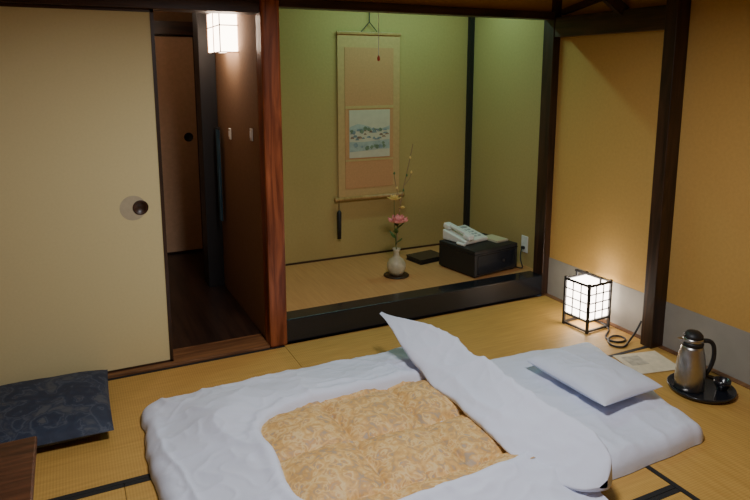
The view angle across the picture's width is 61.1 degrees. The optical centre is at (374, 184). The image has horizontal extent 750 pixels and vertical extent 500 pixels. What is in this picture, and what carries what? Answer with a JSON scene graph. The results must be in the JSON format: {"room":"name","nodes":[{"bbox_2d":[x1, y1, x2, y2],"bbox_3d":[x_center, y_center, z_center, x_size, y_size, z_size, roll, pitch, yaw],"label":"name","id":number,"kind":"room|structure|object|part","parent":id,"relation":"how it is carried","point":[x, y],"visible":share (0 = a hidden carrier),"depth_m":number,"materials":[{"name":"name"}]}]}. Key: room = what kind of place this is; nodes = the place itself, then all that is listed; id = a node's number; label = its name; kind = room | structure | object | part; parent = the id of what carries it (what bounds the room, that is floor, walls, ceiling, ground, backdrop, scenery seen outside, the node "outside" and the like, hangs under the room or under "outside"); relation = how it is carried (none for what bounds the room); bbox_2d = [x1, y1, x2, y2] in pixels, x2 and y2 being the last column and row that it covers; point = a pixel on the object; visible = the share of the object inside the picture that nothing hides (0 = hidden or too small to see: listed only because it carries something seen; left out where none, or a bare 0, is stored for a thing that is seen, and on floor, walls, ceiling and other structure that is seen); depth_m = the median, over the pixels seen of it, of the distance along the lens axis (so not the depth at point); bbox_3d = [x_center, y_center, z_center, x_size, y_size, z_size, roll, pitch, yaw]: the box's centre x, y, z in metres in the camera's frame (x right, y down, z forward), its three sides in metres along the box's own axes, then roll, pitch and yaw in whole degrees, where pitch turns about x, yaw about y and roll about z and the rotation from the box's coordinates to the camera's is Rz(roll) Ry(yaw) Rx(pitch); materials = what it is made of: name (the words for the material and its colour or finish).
{"room":"japanese inn room","nodes":[
{"label":"japanese inn room","id":0,"kind":"room"},
{"bbox_2d":[153,11,191,21],"bbox_3d":[-1.638,-0.571,5.254,1.150,2.300,0.080,-5,11,-25],"label":"wall","id":1,"kind":"structure","parent":0,"point":[157,15],"depth_m":5.08,"materials":[{"name":"brown paint"}]},
{"bbox_2d":[154,21,192,34],"bbox_3d":[-1.604,-1.244,5.040,0.970,0.100,0.120,-5,11,-25],"label":"lintel","id":2,"kind":"object","parent":1,"relation":"attached to","point":[160,27],"visible":0.29,"depth_m":4.99,"materials":[{"name":"brown wood"}]},
{"bbox_2d":[154,34,202,252],"bbox_3d":[-1.754,-0.310,5.158,0.640,1.779,0.033,-5,11,-25],"label":"door","id":3,"kind":"structure","parent":2,"relation":"attached to","point":[154,34],"depth_m":5.21,"materials":[{"name":"brown wood"}]},
{"bbox_3d":[-1.753,-0.306,5.160,0.613,1.770,0.024,-5,11,-25],"label":"panel","id":4,"kind":"part","parent":3,"relation":"part of","materials":[{"name":"brown wood"}]},
{"bbox_3d":[-1.536,-0.395,5.234,0.074,0.074,0.005,-5,11,-25],"label":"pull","id":5,"kind":"part","parent":3,"relation":"part of","materials":[{"name":"black metal"}]},
{"bbox_2d":[192,35,202,246],"bbox_3d":[-1.473,-0.330,5.293,0.016,1.786,0.032,-5,11,-25],"label":"door frame","id":6,"kind":"structure","parent":1,"relation":"attached to","point":[192,35],"depth_m":5.27,"materials":[{"name":"brown wood"}]},
{"bbox_2d":[167,250,265,348],"bbox_3d":[-1.214,0.780,4.545,1.000,0.125,2.030,-5,11,-25],"label":"floor","id":7,"kind":"structure","parent":0,"point":[201,313],"depth_m":4.09,"materials":[{"name":"brown wood"}]},
{"bbox_2d":[167,248,202,253],"bbox_3d":[-1.754,0.569,5.313,0.640,0.009,0.032,-5,11,-25],"label":"frame","id":8,"kind":"object","parent":7,"relation":"on","point":[202,248],"visible":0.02,"depth_m":5.37,"materials":[{"name":"brown wood"}]},
{"bbox_2d":[192,13,224,286],"bbox_3d":[-1.157,-0.421,4.389,0.110,2.295,0.160,-5,11,-25],"label":"post","id":9,"kind":"object","parent":7,"relation":"on","point":[205,68],"visible":1,"depth_m":4.36,"materials":[{"name":"black wood"}]},
{"bbox_2d":[215,14,265,338],"bbox_3d":[-0.823,-0.335,3.914,0.070,2.300,1.040,-5,11,-25],"label":"wall","id":10,"kind":"structure","parent":0,"point":[236,73],"depth_m":3.83,"materials":[{"name":"brown paint"}]},
{"bbox_2d":[108,334,269,378],"bbox_3d":[-1.824,1.012,3.034,2.670,0.072,0.188,-5,11,-25],"label":"sill","id":11,"kind":"structure","parent":10,"relation":"attached to","point":[207,351],"depth_m":3.44,"materials":[{"name":"brown wood"}]},
{"bbox_2d":[108,359,173,372],"bbox_3d":[-1.473,0.950,3.150,0.910,0.009,0.032,-5,11,-25],"label":"frame","id":12,"kind":"object","parent":11,"relation":"on","point":[127,368],"visible":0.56,"depth_m":3.26,"materials":[{"name":"brown wood"}]},
{"bbox_2d":[215,127,223,220],"bbox_3d":[-1.043,-0.072,4.295,0.038,0.630,0.125,-5,11,-25],"label":"hanging towel","id":13,"kind":"object","parent":10,"relation":"attached to","point":[218,150],"visible":1,"depth_m":4.27,"materials":[{"name":"blue fabric"}]},
{"bbox_2d":[206,13,238,53],"bbox_3d":[-0.913,-0.910,3.791,0.110,0.241,0.346,-5,11,-25],"label":"wall lantern","id":14,"kind":"object","parent":10,"relation":"attached to","point":[221,28],"visible":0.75,"depth_m":3.66,"materials":[{"name":"white paper"}]},
{"bbox_2d":[249,128,252,140],"bbox_3d":[-0.695,-0.282,3.558,0.013,0.070,0.044,-5,11,-25],"label":"light switch","id":15,"kind":"object","parent":10,"relation":"attached to","point":[251,129],"visible":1,"depth_m":3.54,"materials":[{"name":"white plastic"}]},
{"bbox_2d":[279,8,467,263],"bbox_3d":[-0.075,-0.479,4.731,2.000,2.300,0.100,-5,11,-25],"label":"wall","id":16,"kind":"structure","parent":0,"point":[433,48],"depth_m":4.75,"materials":[{"name":"green paint"}]},
{"bbox_2d":[285,243,438,265],"bbox_3d":[-0.091,0.529,4.839,1.812,0.013,0.008,-5,11,-25],"label":"baseboard","id":17,"kind":"structure","parent":16,"relation":"attached to","point":[325,259],"depth_m":4.81,"materials":[{"name":"brown wood"}]},
{"bbox_2d":[334,12,404,238],"bbox_3d":[-0.036,-0.605,4.638,0.570,2.000,0.045,-5,11,-25],"label":"scroll","id":18,"kind":"object","parent":16,"relation":"hanging from","point":[368,89],"visible":0.99,"depth_m":4.66,"materials":[{"name":"beige paper"}]},
{"bbox_3d":[-0.041,-1.089,4.564,0.510,0.020,0.020,-5,11,-25],"label":"rod","id":19,"kind":"part","parent":18,"relation":"part of","materials":[{"name":"beige wood"}]},
{"bbox_3d":[-0.037,0.089,4.763,0.570,0.036,0.036,-5,11,-25],"label":"rod","id":20,"kind":"part","parent":18,"relation":"part of","materials":[{"name":"beige wood"}]},
{"bbox_2d":[349,109,389,157],"bbox_3d":[-0.039,-0.379,4.684,0.330,0.350,0.004,-5,11,-25],"label":"painting","id":21,"kind":"object","parent":18,"relation":"attached to","point":[369,129],"depth_m":4.68,"materials":[{"name":"paper"}]},
{"bbox_2d":[463,17,474,226],"bbox_3d":[0.748,-0.600,5.036,0.038,2.168,0.038,-5,11,-25],"label":"trim","id":22,"kind":"structure","parent":16,"relation":"attached to","point":[471,20],"depth_m":5.04,"materials":[{"name":"black wood"}]},
{"bbox_2d":[270,296,538,347],"bbox_3d":[-0.057,1.333,1.601,4.770,0.058,4.370,-5,11,-25],"label":"floor","id":23,"kind":"structure","parent":0,"point":[309,339],"depth_m":4.09,"materials":[{"name":"brown wood"}]},
{"bbox_2d":[77,487,125,499],"bbox_3d":[-1.551,1.277,1.567,1.818,0.060,0.908,-5,11,-25],"label":"mat","id":24,"kind":"object","parent":23,"relation":"on","point":[118,494],"visible":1,"depth_m":2.28,"materials":[{"name":"beige wicker"}]},
{"bbox_2d":[0,436,36,499],"bbox_3d":[-1.421,1.067,1.723,0.900,0.300,0.560,-5,11,-25],"label":"table","id":25,"kind":"object","parent":24,"relation":"on","point":[17,457],"visible":1,"depth_m":1.96,"materials":[{"name":"brown wood"}]},
{"bbox_2d":[62,484,123,499],"bbox_3d":[-1.744,1.183,1.955,1.818,0.012,0.021,-5,11,-25],"label":"tatami border","id":26,"kind":"object","parent":24,"relation":"on","point":[120,485],"visible":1,"depth_m":2.30,"materials":[{"name":"black fabric"}]},
{"bbox_2d":[33,347,301,499],"bbox_3d":[-1.129,1.066,2.764,1.818,0.060,0.908,-5,11,-25],"label":"mat","id":27,"kind":"object","parent":23,"relation":"on","point":[118,454],"visible":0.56,"depth_m":2.71,"materials":[{"name":"yellow wicker"}]},
{"bbox_2d":[0,370,113,447],"bbox_3d":[-1.475,0.979,2.764,0.600,0.104,0.600,-5,11,-24],"label":"floor cushion","id":28,"kind":"object","parent":27,"relation":"on","point":[72,406],"visible":0.92,"depth_m":2.70,"materials":[{"name":"fabric"}]},
{"bbox_2d":[37,431,107,447],"bbox_3d":[-1.475,1.008,2.769,0.600,0.044,0.600,-5,11,-24],"label":"cushion","id":29,"kind":"object","parent":28,"relation":"on","point":[63,438],"depth_m":2.56,"materials":[{"name":"fabric"}]},
{"bbox_2d":[48,473,149,499],"bbox_3d":[-0.936,1.110,2.366,1.818,0.012,0.021,-5,11,-25],"label":"tatami border","id":30,"kind":"object","parent":27,"relation":"on","point":[145,475],"visible":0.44,"depth_m":2.33,"materials":[{"name":"black fabric"}]},
{"bbox_2d":[108,345,284,380],"bbox_3d":[-1.322,0.972,3.152,1.818,0.012,0.021,-5,11,-25],"label":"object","id":31,"kind":"object","parent":27,"relation":"on","point":[172,367],"visible":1,"depth_m":3.33,"materials":[{"name":"brown wood"}]},
{"bbox_2d":[255,0,286,346],"bbox_3d":[-0.555,-0.241,3.380,0.100,2.300,0.110,-5,11,-25],"label":"pillar","id":32,"kind":"structure","parent":23,"relation":"on","point":[267,19],"depth_m":3.36,"materials":[{"name":"red wood"}]},
{"bbox_2d":[279,0,554,19],"bbox_3d":[0.305,-1.012,3.683,1.825,0.045,0.080,-5,11,-25],"label":"lintel","id":33,"kind":"object","parent":32,"relation":"attached to","point":[327,5],"visible":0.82,"depth_m":3.60,"materials":[{"name":"brown wood"}]},
{"bbox_2d":[125,467,674,499],"bbox_3d":[0.087,1.140,2.348,1.818,0.060,0.908,-5,11,-25],"label":"mat","id":34,"kind":"object","parent":23,"relation":"on","point":[641,482],"visible":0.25,"depth_m":2.33,"materials":[{"name":"yellow wicker"}]},
{"bbox_2d":[124,477,150,486],"bbox_3d":[-0.107,1.045,2.736,1.818,0.012,0.021,-5,11,-25],"label":"tatami border","id":35,"kind":"object","parent":34,"relation":"on","point":[147,478],"visible":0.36,"depth_m":2.37,"materials":[{"name":"black fabric"}]},
{"bbox_2d":[441,342,703,479],"bbox_3d":[0.431,1.011,2.646,2.040,0.084,1.091,-4,11,-22],"label":"mattress","id":36,"kind":"object","parent":34,"relation":"on","point":[640,431],"visible":0.16,"depth_m":2.66,"materials":[{"name":"white fabric"}]},
{"bbox_2d":[141,312,611,499],"bbox_3d":[-0.075,0.934,2.466,1.491,0.292,1.581,-5,11,-25],"label":"duvet","id":37,"kind":"object","parent":36,"relation":"on","point":[368,427],"visible":1,"depth_m":2.44,"materials":[{"name":"white fabric"}]},
{"bbox_2d":[261,379,535,499],"bbox_3d":[0.069,0.975,2.496,0.960,0.069,0.800,-5,11,-25],"label":"quilt","id":38,"kind":"object","parent":37,"relation":"on","point":[368,439],"depth_m":2.41,"materials":[{"name":"beige fabric"}]},
{"bbox_2d":[525,345,662,405],"bbox_3d":[1.000,0.860,2.946,0.360,0.095,0.500,-5,11,-27],"label":"pillow","id":39,"kind":"object","parent":36,"relation":"on","point":[592,373],"visible":1,"depth_m":2.85,"materials":[{"name":"white fabric"}]},
{"bbox_2d":[633,484,674,499],"bbox_3d":[0.280,1.183,1.950,1.818,0.012,0.021,-5,11,-25],"label":"tatami border","id":40,"kind":"object","parent":34,"relation":"on","point":[669,487],"visible":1,"depth_m":2.30,"materials":[{"name":"black fabric"}]},
{"bbox_2d":[284,295,644,367],"bbox_3d":[0.527,0.927,3.554,1.858,0.060,0.908,-5,11,-25],"label":"mat","id":41,"kind":"object","parent":23,"relation":"on","point":[531,324],"visible":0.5,"depth_m":3.69,"materials":[{"name":"beige wicker"}]},
{"bbox_2d":[562,269,612,333],"bbox_3d":[1.271,0.686,3.804,0.194,0.328,0.200,-6,11,-29],"label":"lantern","id":42,"kind":"object","parent":41,"relation":"on","point":[587,297],"visible":1,"depth_m":3.75,"materials":[{"name":"paper"}]},
{"bbox_3d":[1.148,0.694,3.839,0.014,0.300,0.014,-6,11,-29],"label":"leg","id":43,"kind":"part","parent":42,"relation":"part of","materials":[{"name":"black wood"}]},
{"bbox_3d":[1.193,0.843,3.786,0.012,0.012,0.180,-6,11,-29],"label":"rail","id":44,"kind":"part","parent":42,"relation":"part of","materials":[{"name":"black wood"}]},
{"bbox_3d":[1.193,0.784,3.776,0.012,0.012,0.180,-6,11,-29],"label":"rail","id":45,"kind":"part","parent":42,"relation":"part of","materials":[{"name":"black wood"}]},
{"bbox_3d":[1.226,0.553,3.860,0.180,0.012,0.012,-6,11,-29],"label":"rail","id":46,"kind":"part","parent":42,"relation":"part of","materials":[{"name":"black wood"}]},
{"bbox_3d":[1.193,0.575,3.739,0.012,0.012,0.180,-6,11,-29],"label":"rail","id":47,"kind":"part","parent":42,"relation":"part of","materials":[{"name":"black wood"}]},
{"bbox_3d":[1.271,0.672,3.801,0.168,0.207,0.168,-6,11,-29],"label":"lamp shade","id":48,"kind":"part","parent":42,"relation":"part of","materials":[{"name":"paper"}]},
{"bbox_3d":[1.238,0.721,3.685,0.014,0.300,0.014,-6,11,-29],"label":"leg","id":49,"kind":"part","parent":42,"relation":"part of","materials":[{"name":"black wood"}]},
{"bbox_3d":[1.315,0.849,3.753,0.180,0.012,0.012,-6,11,-29],"label":"rail","id":50,"kind":"part","parent":42,"relation":"part of","materials":[{"name":"black wood"}]},
{"bbox_3d":[1.315,0.790,3.743,0.180,0.012,0.012,-6,11,-29],"label":"rail","id":51,"kind":"part","parent":42,"relation":"part of","materials":[{"name":"black wood"}]},
{"bbox_3d":[1.315,0.580,3.706,0.180,0.012,0.012,-6,11,-29],"label":"rail","id":52,"kind":"part","parent":42,"relation":"part of","materials":[{"name":"black wood"}]},
{"bbox_3d":[1.394,0.705,3.773,0.014,0.300,0.014,-6,11,-29],"label":"leg","id":53,"kind":"part","parent":42,"relation":"part of","materials":[{"name":"black wood"}]},
{"bbox_2d":[601,320,641,347],"bbox_3d":[1.364,0.828,3.647,0.240,0.103,0.244,10,14,43],"label":"power cord","id":54,"kind":"object","parent":41,"relation":"on","point":[640,322],"visible":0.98,"depth_m":3.61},
{"bbox_2d":[608,346,647,356],"bbox_3d":[0.720,0.971,3.156,1.858,0.012,0.021,-5,11,-25],"label":"tatami border","id":55,"kind":"object","parent":41,"relation":"on","point":[642,347],"visible":0.14,"depth_m":3.47,"materials":[{"name":"black fabric"}]},
{"bbox_2d":[662,492,691,499],"bbox_3d":[0.483,1.282,1.542,1.818,0.060,0.908,-5,11,-25],"label":"mat","id":56,"kind":"object","parent":23,"relation":"on","point":[678,496],"visible":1,"depth_m":2.28,"materials":[{"name":"beige wicker"}]},
{"bbox_2d":[647,488,680,499],"bbox_3d":[0.290,1.187,1.930,1.818,0.012,0.021,-5,11,-25],"label":"tatami border","id":57,"kind":"object","parent":56,"relation":"on","point":[673,491],"visible":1,"depth_m":2.29,"materials":[{"name":"black fabric"}]},
{"bbox_2d":[611,347,749,499],"bbox_3d":[1.532,1.106,2.539,0.948,0.060,1.818,-5,11,-25],"label":"mat","id":58,"kind":"object","parent":23,"relation":"on","point":[717,468],"visible":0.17,"depth_m":2.56,"materials":[{"name":"yellow wicker"}]},
{"bbox_2d":[613,351,675,373],"bbox_3d":[1.430,0.931,3.339,0.260,0.003,0.220,-2,10,-14],"label":"leaflet","id":59,"kind":"object","parent":58,"relation":"on","point":[650,361],"visible":0.86,"depth_m":3.33,"materials":[{"name":"paper"}]},
{"bbox_2d":[621,355,648,365],"bbox_3d":[1.374,0.927,3.355,0.100,0.001,0.100,-2,10,-14],"label":"print","id":60,"kind":"object","parent":59,"relation":"on","point":[631,360],"depth_m":3.35},
{"bbox_2d":[646,465,699,499],"bbox_3d":[1.114,1.116,2.336,0.021,0.012,1.818,-5,11,-25],"label":"tatami border","id":61,"kind":"object","parent":58,"relation":"on","point":[650,468],"visible":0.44,"depth_m":2.35,"materials":[{"name":"black fabric"}]},
{"bbox_2d":[667,373,736,403],"bbox_3d":[1.563,0.973,3.045,0.300,0.026,0.300,-5,11,-25],"label":"round tray","id":62,"kind":"object","parent":58,"relation":"on","point":[710,394],"visible":0.64,"depth_m":2.99,"materials":[{"name":"black paint"}]},
{"bbox_2d":[674,329,716,393],"bbox_3d":[1.522,0.831,3.038,0.156,0.286,0.135,-5,11,-27],"label":"thermos jug","id":63,"kind":"object","parent":62,"relation":"on","point":[690,373],"visible":1,"depth_m":2.99,"materials":[{"name":"metal"}]},
{"bbox_3d":[1.511,0.707,3.012,0.090,0.033,0.090,2,10,9],"label":"lid","id":64,"kind":"part","parent":63,"relation":"part of","materials":[{"name":"black plastic"}]},
{"bbox_3d":[1.585,0.823,3.021,0.068,0.193,0.020,2,10,9],"label":"jug handle","id":65,"kind":"part","parent":63,"relation":"part of","materials":[{"name":"black plastic"}]},
{"bbox_2d":[714,376,731,391],"bbox_3d":[1.657,0.953,3.031,0.076,0.050,0.076,-5,11,-25],"label":"tea cup","id":66,"kind":"object","parent":62,"relation":"on","point":[722,383],"visible":1,"depth_m":3.02,"materials":[{"name":"black ceramic"}]},
{"bbox_2d":[285,245,532,311],"bbox_3d":[0.116,0.667,4.474,1.850,0.132,0.880,-5,11,-25],"label":"floor","id":67,"kind":"structure","parent":0,"point":[320,283],"depth_m":4.27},
{"bbox_2d":[384,144,412,278],"bbox_3d":[0.146,0.176,4.278,0.176,0.901,0.176,3,11,19],"label":"flower vase","id":68,"kind":"object","parent":67,"relation":"on","point":[396,265],"visible":1,"depth_m":4.29,"materials":[{"name":"beige ceramic"}]},
{"bbox_2d":[287,271,541,342],"bbox_3d":[0.295,0.745,4.014,1.825,0.138,0.125,-5,11,-25],"label":"step","id":69,"kind":"structure","parent":67,"relation":"attached to","point":[313,322],"depth_m":3.92,"materials":[{"name":"black paint"}]},
{"bbox_2d":[406,250,438,264],"bbox_3d":[0.379,0.537,4.727,0.240,0.035,0.180,-7,12,-34],"label":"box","id":70,"kind":"object","parent":67,"relation":"on","point":[428,256],"visible":0.82,"depth_m":4.68,"materials":[{"name":"paint"}]},
{"bbox_2d":[438,232,517,277],"bbox_3d":[0.734,0.494,4.523,0.414,0.190,0.384,-7,12,-34],"label":"box","id":71,"kind":"object","parent":67,"relation":"on","point":[475,260],"visible":0.98,"depth_m":4.39,"materials":[{"name":"black paint"}]},
{"bbox_2d":[443,222,487,246],"bbox_3d":[0.632,0.336,4.522,0.273,0.120,0.269,-8,13,-37],"label":"telephone","id":72,"kind":"object","parent":71,"relation":"on","point":[463,235],"visible":1,"depth_m":4.50,"materials":[{"name":"white plastic"}]},
{"bbox_3d":[0.839,0.529,4.377,0.360,0.132,0.008,-7,12,-34],"label":"panel","id":73,"kind":"part","parent":71,"relation":"part of","materials":[{"name":"black wood"}]},
{"bbox_2d":[485,234,507,242],"bbox_3d":[0.856,0.384,4.551,0.110,0.015,0.160,-7,12,-34],"label":"notepad","id":74,"kind":"object","parent":71,"relation":"on","point":[497,239],"visible":0.78,"depth_m":4.52,"materials":[{"name":"beige paper"}]},
{"bbox_2d":[329,0,551,11],"bbox_3d":[-0.930,-1.146,3.086,4.650,0.415,0.080,-5,11,-25],"label":"wall","id":75,"kind":"structure","parent":0,"point":[521,5],"depth_m":3.83,"materials":[{"name":"brown paint"}]},
{"bbox_2d":[0,0,258,14],"bbox_3d":[-1.817,-0.831,2.695,2.670,0.100,0.140,-5,11,-25],"label":"lintel","id":76,"kind":"object","parent":75,"relation":"attached to","point":[241,7],"visible":1,"depth_m":3.04,"materials":[{"name":"brown wood"}]},
{"bbox_2d":[0,3,169,385],"bbox_3d":[-1.472,0.072,2.994,0.910,1.779,0.034,-5,11,-25],"label":"door","id":77,"kind":"structure","parent":76,"relation":"attached to","point":[1,4],"depth_m":3.01,"materials":[{"name":"beige paper"}]},
{"bbox_3d":[-1.472,0.076,2.996,0.883,1.770,0.024,-5,11,-25],"label":"panel","id":78,"kind":"part","parent":77,"relation":"part of","materials":[{"name":"beige paper"}]},
{"bbox_2d":[120,196,143,219],"bbox_3d":[-1.191,0.114,3.127,0.124,0.124,0.001,-5,11,-25],"label":"paper patch","id":79,"kind":"object","parent":77,"relation":"attached to","point":[126,206],"visible":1,"depth_m":3.12,"materials":[{"name":"beige paper"}]},
{"bbox_3d":[-1.159,0.112,3.139,0.074,0.074,0.005,-5,11,-25],"label":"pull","id":80,"kind":"part","parent":77,"relation":"part of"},
{"bbox_2d":[149,9,173,360],"bbox_3d":[-1.071,0.041,3.187,0.016,1.786,0.032,-5,11,-25],"label":"door frame","id":81,"kind":"structure","parent":75,"relation":"attached to","point":[151,12],"depth_m":3.16,"materials":[{"name":"brown wood"}]},
{"bbox_2d":[470,0,749,332],"bbox_3d":[1.914,-0.144,2.834,0.100,2.300,5.100,-5,11,-25],"label":"wall","id":82,"kind":"structure","parent":0,"point":[609,84],"depth_m":3.70,"materials":[{"name":"yellow paint"}]},
{"bbox_2d":[521,235,527,252],"bbox_3d":[1.066,0.425,4.560,0.030,0.120,0.070,-5,11,-25],"label":"wall outlet","id":83,"kind":"object","parent":82,"relation":"attached to","point":[524,240],"visible":0.89,"depth_m":4.55,"materials":[{"name":"white plastic"}]},
{"bbox_2d":[533,0,561,293],"bbox_3d":[1.164,-0.390,4.228,0.095,2.300,0.100,-5,11,-25],"label":"post","id":84,"kind":"object","parent":82,"relation":"attached to","point":[551,44],"visible":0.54,"depth_m":4.22,"materials":[{"name":"brown wood"}]},
{"bbox_2d":[561,0,601,14],"bbox_3d":[1.358,-1.101,3.656,0.035,0.174,0.807,-4,11,-23],"label":"beam","id":85,"kind":"structure","parent":82,"relation":"attached to","point":[585,3],"depth_m":3.88,"materials":[{"name":"brown wood"}]},
{"bbox_2d":[555,5,665,36],"bbox_3d":[1.360,-0.941,3.679,0.050,0.125,0.870,-5,11,-25],"label":"wall rail","id":86,"kind":"object","parent":82,"relation":"attached to","point":[652,18],"visible":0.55,"depth_m":3.63,"materials":[{"name":"brown wood"}]},
{"bbox_2d":[602,0,628,15],"bbox_3d":[1.162,-1.196,3.560,0.528,0.484,0.060,0,10,2],"label":"beam","id":87,"kind":"structure","parent":82,"relation":"attached to","point":[616,6],"depth_m":3.56,"materials":[{"name":"brown wood"}]},
{"bbox_2d":[541,293,749,389],"bbox_3d":[2.064,1.098,2.574,0.040,0.064,4.120,-5,11,-25],"label":"trim","id":88,"kind":"structure","parent":82,"relation":"attached to","point":[662,347],"depth_m":3.50,"materials":[{"name":"brown wood"}]},
{"bbox_2d":[547,257,749,384],"bbox_3d":[2.080,0.941,2.555,0.004,0.260,4.120,-5,11,-25],"label":"baseboard","id":89,"kind":"structure","parent":82,"relation":"attached to","point":[732,343],"depth_m":3.44,"materials":[{"name":"paint"}]},
{"bbox_2d":[640,0,690,348],"bbox_3d":[1.548,-0.237,3.357,0.095,2.300,0.075,-5,11,-25],"label":"post","id":90,"kind":"object","parent":82,"relation":"attached to","point":[677,17],"visible":1,"depth_m":3.35,"materials":[{"name":"brown wood"}]},
{"bbox_3d":[-0.008,-1.049,1.171,4.850,0.060,4.310,-5,11,-25],"label":"ceiling","id":91,"kind":"structure","parent":0,"visible":0},
{"bbox_2d":[377,13,379,60],"bbox_3d":[0.022,-1.103,3.765,0.018,0.725,0.018,-5,11,-25],"label":"pull cord","id":92,"kind":"object","parent":91,"relation":"hanging from","point":[378,57],"visible":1,"depth_m":3.81,"materials":[{"name":"fabric"}]},
{"bbox_3d":[0.022,-1.118,3.763,0.004,0.695,0.004,-5,11,-25],"label":"cord","id":93,"kind":"part","parent":92,"relation":"part of","materials":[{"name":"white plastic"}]}
]}

